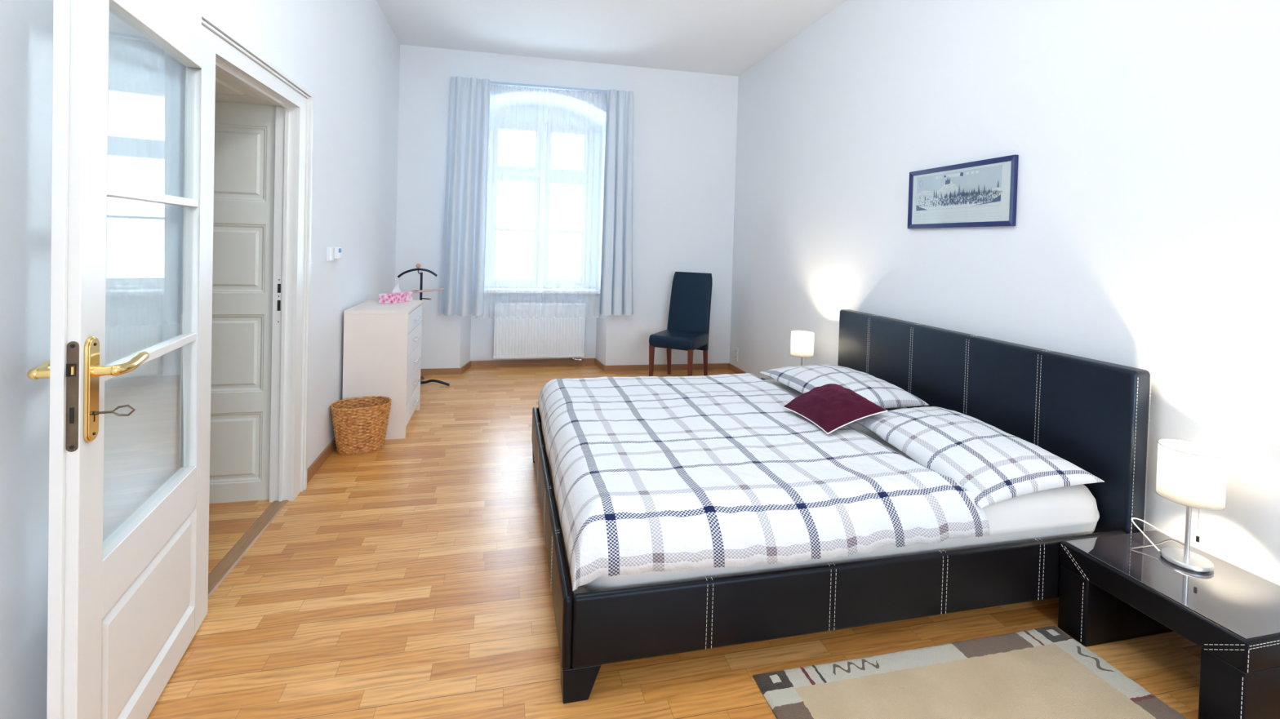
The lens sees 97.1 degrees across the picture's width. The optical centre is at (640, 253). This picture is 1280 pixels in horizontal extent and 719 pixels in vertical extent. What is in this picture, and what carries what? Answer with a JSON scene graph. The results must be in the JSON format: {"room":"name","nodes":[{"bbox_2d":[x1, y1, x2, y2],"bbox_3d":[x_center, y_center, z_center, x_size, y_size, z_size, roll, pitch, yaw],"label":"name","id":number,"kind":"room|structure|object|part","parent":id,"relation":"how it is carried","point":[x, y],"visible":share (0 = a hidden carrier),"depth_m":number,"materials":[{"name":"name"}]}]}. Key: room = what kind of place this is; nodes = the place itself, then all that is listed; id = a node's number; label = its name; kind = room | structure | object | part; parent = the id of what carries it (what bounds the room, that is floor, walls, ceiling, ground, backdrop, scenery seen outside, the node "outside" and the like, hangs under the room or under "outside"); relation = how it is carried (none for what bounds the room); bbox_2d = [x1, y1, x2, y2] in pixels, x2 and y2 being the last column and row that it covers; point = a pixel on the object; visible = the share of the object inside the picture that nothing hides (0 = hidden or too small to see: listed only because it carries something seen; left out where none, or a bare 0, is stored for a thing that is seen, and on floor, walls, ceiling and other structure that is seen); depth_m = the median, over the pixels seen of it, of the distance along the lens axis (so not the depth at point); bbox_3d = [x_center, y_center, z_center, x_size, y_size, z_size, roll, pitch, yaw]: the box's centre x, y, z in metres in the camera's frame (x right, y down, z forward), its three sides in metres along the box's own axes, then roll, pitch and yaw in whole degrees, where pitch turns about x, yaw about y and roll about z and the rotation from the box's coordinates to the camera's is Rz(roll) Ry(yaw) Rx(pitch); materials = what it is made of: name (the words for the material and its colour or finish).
{"room":"bedroom","nodes":[
{"label":"bedroom","id":0,"kind":"room"},
{"bbox_2d":[0,0,399,718],"bbox_3d":[-1.600,-0.310,0.947,0.620,3.204,11.200,1,1,-13],"label":"wall","id":1,"kind":"structure","parent":0,"point":[345,53],"depth_m":1.65,"materials":[{"name":"paint"}]},
{"bbox_2d":[26,0,215,718],"bbox_3d":[-1.370,0.291,1.583,0.177,1.983,0.826,1,1,-21],"label":"door","id":2,"kind":"structure","parent":1,"relation":"in","point":[124,609],"depth_m":1.30,"materials":[{"name":"white paint"}]},
{"bbox_3d":[-1.313,0.255,1.273,0.060,0.034,0.139,1,1,-21],"label":"lever handle","id":3,"kind":"part","parent":2,"relation":"part of","materials":[{"name":"gold metal"}]},
{"bbox_3d":[-1.216,0.307,1.211,0.020,0.238,0.002,1,1,-21],"label":"lock plate","id":4,"kind":"part","parent":2,"relation":"part of","materials":[{"name":"brown metal"}]},
{"bbox_2d":[93,404,135,416],"bbox_3d":[-1.189,0.355,1.265,0.092,0.027,0.009,1,1,-25],"label":"key","id":5,"kind":"object","parent":2,"relation":"attached to","point":[124,406],"visible":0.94,"depth_m":1.27,"materials":[{"name":"silver metal"}]},
{"bbox_3d":[-1.204,0.257,1.315,0.060,0.034,0.139,1,1,-21],"label":"lever handle","id":6,"kind":"part","parent":2,"relation":"part of","materials":[{"name":"gold metal"}]},
{"bbox_3d":[-1.384,1.013,1.592,0.036,0.352,0.607,1,1,-21],"label":"panel","id":7,"kind":"part","parent":2,"relation":"part of","materials":[{"name":"white paint"}]},
{"bbox_2d":[208,71,281,503],"bbox_3d":[-1.970,0.250,2.327,0.570,2.015,0.999,1,1,-13],"label":"door","id":8,"kind":"structure","parent":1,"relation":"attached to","point":[245,122],"depth_m":2.83,"materials":[{"name":"grey paint"}]},
{"bbox_3d":[-1.809,0.238,2.829,0.022,0.240,0.004,1,1,-13],"label":"strike plate","id":9,"kind":"part","parent":8,"relation":"part of","materials":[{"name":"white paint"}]},
{"bbox_2d":[187,8,313,502],"bbox_3d":[-1.677,0.221,2.428,0.124,2.085,1.140,1,1,-13],"label":"door frame","id":10,"kind":"structure","parent":1,"relation":"attached to","point":[235,60],"depth_m":2.84,"materials":[{"name":"white paint"}]},
{"bbox_2d":[311,259,312,275],"bbox_3d":[-1.786,0.078,3.048,0.016,0.082,0.083,1,1,-13],"label":"light switch","id":11,"kind":"object","parent":1,"relation":"attached to","point":[311,260],"visible":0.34,"depth_m":3.07,"materials":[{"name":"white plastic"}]},
{"bbox_2d":[306,437,336,483],"bbox_3d":[-1.252,1.278,0.705,0.018,0.058,9.891,1,1,-13],"label":"baseboard","id":12,"kind":"structure","parent":1,"relation":"attached to","point":[323,456],"depth_m":3.30,"materials":[{"name":"brown wood"}]},
{"bbox_2d":[326,246,341,261],"bbox_3d":[-1.866,0.003,3.444,0.042,0.083,0.165,1,1,-13],"label":"thermostat","id":13,"kind":"object","parent":1,"relation":"attached to","point":[333,253],"visible":1,"depth_m":3.44,"materials":[{"name":"white plastic"}]},
{"bbox_2d":[395,44,738,368],"bbox_3d":[-0.835,-0.383,6.188,3.641,3.204,0.831,1,1,-13],"label":"wall","id":14,"kind":"structure","parent":0,"point":[685,123],"depth_m":6.01,"materials":[{"name":"paint"}]},
{"bbox_2d":[493,302,585,360],"bbox_3d":[-1.084,0.842,6.073,0.950,0.634,0.157,1,1,-13],"label":"radiator","id":15,"kind":"object","parent":14,"relation":"attached to","point":[522,330],"visible":1,"depth_m":6.00,"materials":[{"name":"metal"}]},
{"bbox_2d":[484,119,594,288],"bbox_3d":[-1.095,-0.515,6.168,1.130,1.785,0.083,1,1,-13],"label":"window","id":16,"kind":"structure","parent":14,"relation":"in","point":[542,175],"depth_m":6.14,"materials":[{"name":"white paint"}]},
{"bbox_2d":[484,288,599,293],"bbox_3d":[-1.113,0.402,6.046,1.336,0.035,0.215,1,1,-13],"label":"window sill","id":17,"kind":"structure","parent":14,"relation":"attached to","point":[486,290],"depth_m":5.99,"materials":[{"name":"white paint"}]},
{"bbox_2d":[490,80,607,93],"bbox_3d":[-0.981,-1.672,5.700,1.761,0.039,0.097,1,1,-12],"label":"rail","id":18,"kind":"object","parent":14,"relation":"attached to","point":[501,83],"visible":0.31,"depth_m":5.67,"materials":[{"name":"white plastic"}]},
{"bbox_2d":[439,75,490,315],"bbox_3d":[-1.695,-0.546,5.458,0.421,2.299,0.120,1,1,-13],"label":"curtain","id":19,"kind":"object","parent":18,"relation":"hanging from","point":[464,241],"visible":1,"depth_m":5.46,"materials":[{"name":"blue fabric"}]},
{"bbox_2d":[599,88,633,315],"bbox_3d":[-0.219,-0.514,5.804,0.353,2.302,0.089,1,1,-10],"label":"curtain","id":20,"kind":"object","parent":18,"relation":"hanging from","point":[616,266],"visible":1,"depth_m":5.79,"materials":[{"name":"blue fabric"}]},
{"bbox_2d":[420,358,728,375],"bbox_3d":[-0.753,1.196,6.047,3.429,0.058,0.393,1,1,-12],"label":"baseboard","id":21,"kind":"structure","parent":14,"relation":"attached to","point":[584,361],"depth_m":6.06,"materials":[{"name":"brown wood"}]},
{"bbox_2d":[376,0,846,75],"bbox_3d":[-0.573,-1.963,1.152,6.131,0.150,11.200,1,1,-13],"label":"ceiling","id":22,"kind":"structure","parent":0,"point":[730,37],"depth_m":4.89,"materials":[{"name":"paint"}]},
{"bbox_2d":[146,364,1201,718],"bbox_3d":[-0.620,1.379,1.017,6.131,0.120,10.800,1,1,-13],"label":"floor","id":23,"kind":"structure","parent":0,"point":[408,578],"depth_m":2.02,"materials":[{"name":"brown wood"}]},
{"bbox_2d":[208,500,288,598],"bbox_3d":[-1.710,1.260,2.417,0.073,0.006,0.965,1,1,-13],"label":"threshold","id":24,"kind":"object","parent":23,"relation":"on","point":[231,559],"visible":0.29,"depth_m":2.42,"materials":[{"name":"brown wood"}]},
{"bbox_2d":[329,395,391,454],"bbox_3d":[-1.771,1.091,3.584,0.351,0.297,0.269,1,1,-27],"label":"wicker basket","id":25,"kind":"object","parent":23,"relation":"on","point":[360,424],"visible":1,"depth_m":3.50,"materials":[{"name":"brown wicker"}]},
{"bbox_2d":[342,300,422,439],"bbox_3d":[-1.819,0.801,4.064,0.418,0.860,0.670,1,1,-13],"label":"dresser","id":26,"kind":"object","parent":23,"relation":"on","point":[382,351],"visible":0.93,"depth_m":3.76,"materials":[{"name":"white wood"}]},
{"bbox_2d":[378,282,412,303],"bbox_3d":[-1.839,0.294,4.257,0.114,0.143,0.244,2,1,11],"label":"tissue box","id":27,"kind":"object","parent":26,"relation":"on","point":[396,295],"visible":1,"depth_m":4.20,"materials":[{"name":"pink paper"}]},
{"bbox_3d":[-1.795,1.081,4.077,0.299,0.140,0.626,1,1,-13],"label":"drawer","id":28,"kind":"part","parent":26,"relation":"part of","materials":[{"name":"white wood"}]},
{"bbox_3d":[-1.790,0.930,4.074,0.299,0.154,0.626,1,1,-13],"label":"drawer","id":29,"kind":"part","parent":26,"relation":"part of","materials":[{"name":"white wood"}]},
{"bbox_3d":[-1.786,0.772,4.071,0.299,0.154,0.626,1,1,-13],"label":"drawer","id":30,"kind":"part","parent":26,"relation":"part of","materials":[{"name":"white wood"}]},
{"bbox_3d":[-1.782,0.615,4.068,0.299,0.154,0.626,1,1,-13],"label":"drawer","id":31,"kind":"part","parent":26,"relation":"part of","materials":[{"name":"white wood"}]},
{"bbox_3d":[-1.778,0.468,4.066,0.299,0.132,0.626,1,1,-13],"label":"drawer","id":32,"kind":"part","parent":26,"relation":"part of","materials":[{"name":"white wood"}]},
{"bbox_3d":[-1.908,0.804,4.376,0.390,0.836,0.018,1,1,-13],"label":"panel","id":33,"kind":"part","parent":26,"relation":"part of","materials":[{"name":"white wood"}]},
{"bbox_2d":[397,263,449,386],"bbox_3d":[-1.961,0.650,5.108,0.402,1.113,0.382,2,1,27],"label":"stand","id":34,"kind":"object","parent":23,"relation":"on","point":[420,291],"visible":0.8,"depth_m":5.10,"materials":[{"name":"black paint"}]},
{"bbox_2d":[648,271,712,376],"bbox_3d":[0.407,0.733,5.612,0.464,1.065,0.593,2,1,25],"label":"dining chair","id":35,"kind":"object","parent":23,"relation":"on","point":[687,330],"visible":0.85,"depth_m":5.74,"materials":[{"name":"blue leather"}]},
{"bbox_3d":[0.103,1.072,5.460,0.044,0.375,0.044,2,1,25],"label":"leg","id":36,"kind":"part","parent":35,"relation":"part of","materials":[{"name":"brown wood"}]},
{"bbox_3d":[0.292,1.070,5.861,0.044,0.375,0.078,2,1,25],"label":"leg","id":37,"kind":"part","parent":35,"relation":"part of","materials":[{"name":"brown wood"}]},
{"bbox_3d":[0.378,0.850,5.560,0.464,0.119,0.474,2,1,25],"label":"seat","id":38,"kind":"part","parent":35,"relation":"part of","materials":[{"name":"blue leather"}]},
{"bbox_3d":[0.500,0.582,5.799,0.448,0.765,0.174,2,1,25],"label":"backrest","id":39,"kind":"part","parent":35,"relation":"part of","materials":[{"name":"blue leather"}]},
{"bbox_3d":[0.461,1.085,5.291,0.044,0.375,0.044,2,1,25],"label":"leg","id":40,"kind":"part","parent":35,"relation":"part of","materials":[{"name":"brown wood"}]},
{"bbox_3d":[0.650,1.083,5.692,0.044,0.375,0.078,2,1,25],"label":"leg","id":41,"kind":"part","parent":35,"relation":"part of","materials":[{"name":"brown wood"}]},
{"bbox_2d":[760,377,773,380],"bbox_3d":[1.217,1.152,4.260,0.448,0.320,0.537,1,1,-13],"label":"nightstand","id":42,"kind":"object","parent":23,"relation":"on","point":[763,379],"visible":0.02,"depth_m":4.42,"materials":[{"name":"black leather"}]},
{"bbox_2d":[790,330,814,365],"bbox_3d":[1.219,0.794,4.281,0.170,0.393,0.170,1,1,-13],"label":"table lamp","id":43,"kind":"object","parent":42,"relation":"on","point":[802,341],"visible":0.76,"depth_m":4.21,"materials":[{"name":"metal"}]},
{"bbox_2d":[531,309,1151,703],"bbox_3d":[0.627,0.857,2.834,2.208,0.928,1.942,1,1,-13],"label":"double bed","id":44,"kind":"object","parent":23,"relation":"on","point":[1092,415],"visible":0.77,"depth_m":2.03,"materials":[{"name":"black leather"}]},
{"bbox_3d":[0.369,1.089,3.762,2.090,0.217,0.028,1,1,-13],"label":"rail","id":45,"kind":"part","parent":44,"relation":"part of","materials":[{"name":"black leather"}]},
{"bbox_3d":[-0.438,1.087,2.586,0.029,0.217,1.940,1,1,-13],"label":"foot rail","id":46,"kind":"part","parent":44,"relation":"part of","materials":[{"name":"black leather"}]},
{"bbox_3d":[-0.184,1.267,1.709,0.114,0.104,0.099,1,1,-13],"label":"leg","id":47,"kind":"part","parent":44,"relation":"part of","materials":[{"name":"black leather"}]},
{"bbox_2d":[582,379,1099,591],"bbox_3d":[0.597,0.967,2.830,2.080,0.234,1.878,1,1,-13],"label":"mattress","id":48,"kind":"object","parent":44,"relation":"on","point":[1071,510],"visible":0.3,"depth_m":2.05,"materials":[{"name":"white fabric"}]},
{"bbox_2d":[537,373,990,591],"bbox_3d":[0.305,0.888,2.753,1.494,0.215,1.934,1,1,-13],"label":"duvet","id":49,"kind":"object","parent":48,"relation":"on","point":[650,473],"visible":0.97,"depth_m":2.02,"materials":[{"name":"fabric"}]},
{"bbox_2d":[782,383,888,434],"bbox_3d":[0.925,0.728,2.751,0.351,0.144,0.480,1,1,-13],"label":"cushion","id":50,"kind":"object","parent":49,"relation":"on","point":[831,407],"visible":1,"depth_m":2.63,"materials":[{"name":"red fabric"}]},
{"bbox_2d":[760,364,928,408],"bbox_3d":[1.178,0.754,3.326,0.605,0.136,0.975,1,1,-13],"label":"pillow","id":51,"kind":"object","parent":48,"relation":"on","point":[802,379],"visible":0.77,"depth_m":3.16,"materials":[{"name":"fabric"}]},
{"bbox_2d":[855,406,1104,508],"bbox_3d":[1.381,0.820,2.453,0.595,0.169,0.790,1,1,-13],"label":"pillow","id":52,"kind":"object","parent":48,"relation":"on","point":[994,465],"visible":0.96,"depth_m":2.25,"materials":[{"name":"fabric"}]},
{"bbox_3d":[0.813,1.135,1.903,2.090,0.217,0.028,1,1,-13],"label":"rail","id":53,"kind":"part","parent":44,"relation":"part of","materials":[{"name":"black leather"}]},
{"bbox_3d":[1.657,0.873,3.081,0.088,0.906,1.940,1,1,-13],"label":"headboard","id":54,"kind":"part","parent":44,"relation":"part of","materials":[{"name":"black leather"}]},
{"bbox_2d":[752,626,1187,718],"bbox_3d":[1.132,1.360,1.067,1.190,0.014,1.753,1,1,-13],"label":"rug","id":55,"kind":"object","parent":23,"relation":"on","point":[1044,673],"visible":1,"depth_m":1.75,"materials":[{"name":"beige fabric"}]},
{"bbox_2d":[1057,530,1279,718],"bbox_3d":[1.794,1.212,1.846,0.448,0.320,0.536,1,1,-13],"label":"nightstand","id":56,"kind":"object","parent":23,"relation":"on","point":[1118,587],"visible":0.98,"depth_m":1.78,"materials":[{"name":"black leather"}]},
{"bbox_3d":[1.744,1.251,2.056,0.444,0.231,0.104,1,1,-13],"label":"panel","id":57,"kind":"part","parent":56,"relation":"part of","materials":[{"name":"black leather"}]},
{"bbox_3d":[1.804,1.055,1.845,0.431,0.006,0.514,1,1,-13],"label":"glass","id":58,"kind":"part","parent":56,"relation":"part of","materials":[{"name":"glass"}]},
{"bbox_2d":[1131,439,1227,573],"bbox_3d":[1.876,0.854,1.970,0.171,0.393,0.277,2,1,17],"label":"table lamp","id":59,"kind":"object","parent":56,"relation":"on","point":[1190,474],"visible":1,"depth_m":1.88,"materials":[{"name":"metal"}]},
{"bbox_3d":[1.867,1.020,2.061,0.197,0.057,0.127,1,1,-23],"label":"power cord","id":60,"kind":"part","parent":59,"relation":"part of","materials":[{"name":"white plastic"}]},
{"bbox_3d":[1.863,0.747,1.917,0.168,0.174,0.168,1,1,-13],"label":"lamp shade","id":61,"kind":"part","parent":59,"relation":"part of","materials":[{"name":"white fabric"}]},
{"bbox_3d":[1.883,0.871,1.908,0.002,0.178,0.002,1,1,-13],"label":"pull cord","id":62,"kind":"part","parent":59,"relation":"part of","materials":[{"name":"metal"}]},
{"bbox_3d":[1.843,1.261,1.640,0.444,0.231,0.104,1,1,-13],"label":"panel","id":63,"kind":"part","parent":56,"relation":"part of","materials":[{"name":"black leather"}]},
{"bbox_2d":[729,0,1279,586],"bbox_3d":[2.214,-0.220,1.861,0.300,3.204,11.200,1,1,-13],"label":"wall","id":64,"kind":"structure","parent":0,"point":[1144,135],"depth_m":2.56,"materials":[{"name":"paint"}]},
{"bbox_2d":[733,347,737,361],"bbox_3d":[1.019,1.081,6.045,0.016,0.137,0.080,1,1,-13],"label":"power outlet","id":65,"kind":"object","parent":64,"relation":"attached to","point":[735,356],"visible":1,"depth_m":6.03,"materials":[{"name":"white plastic"}]},
{"bbox_2d":[728,363,746,373],"bbox_3d":[2.108,1.358,1.465,0.018,0.058,9.804,1,1,-13],"label":"baseboard","id":66,"kind":"structure","parent":64,"relation":"attached to","point":[731,367],"depth_m":6.04,"materials":[{"name":"brown wood"}]},
{"bbox_2d":[907,154,1018,228],"bbox_3d":[1.746,-0.317,3.127,0.022,0.348,0.743,1,1,-13],"label":"framed picture","id":67,"kind":"object","parent":64,"relation":"attached to","point":[981,193],"visible":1,"depth_m":3.06,"materials":[{"name":"paper"}]},
{"label":"outside","id":68,"kind":"structure","parent":0,"visible":0},
{"bbox_3d":[-8.015,6.596,32.803,80.000,0.100,52.800,1,1,-13],"label":"street","id":69,"kind":"object","parent":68,"visible":0},
{"bbox_2d":[495,129,583,279],"bbox_3d":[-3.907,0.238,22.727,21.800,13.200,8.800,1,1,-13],"label":"window panes","id":70,"kind":"structure","parent":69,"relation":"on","point":[515,200],"depth_m":18.65,"materials":[{"name":"clear glass"}]},
{"bbox_3d":[-4.960,-1.212,18.248,1.000,1.700,0.050,1,1,-13],"label":"pane","id":71,"kind":"part","parent":70,"relation":"part of","materials":[{"name":"clear glass"}]},
{"bbox_3d":[-2.627,-1.157,18.807,1.000,1.700,0.050,1,1,-13],"label":"pane","id":72,"kind":"part","parent":70,"relation":"part of","materials":[{"name":"clear glass"}]}
]}

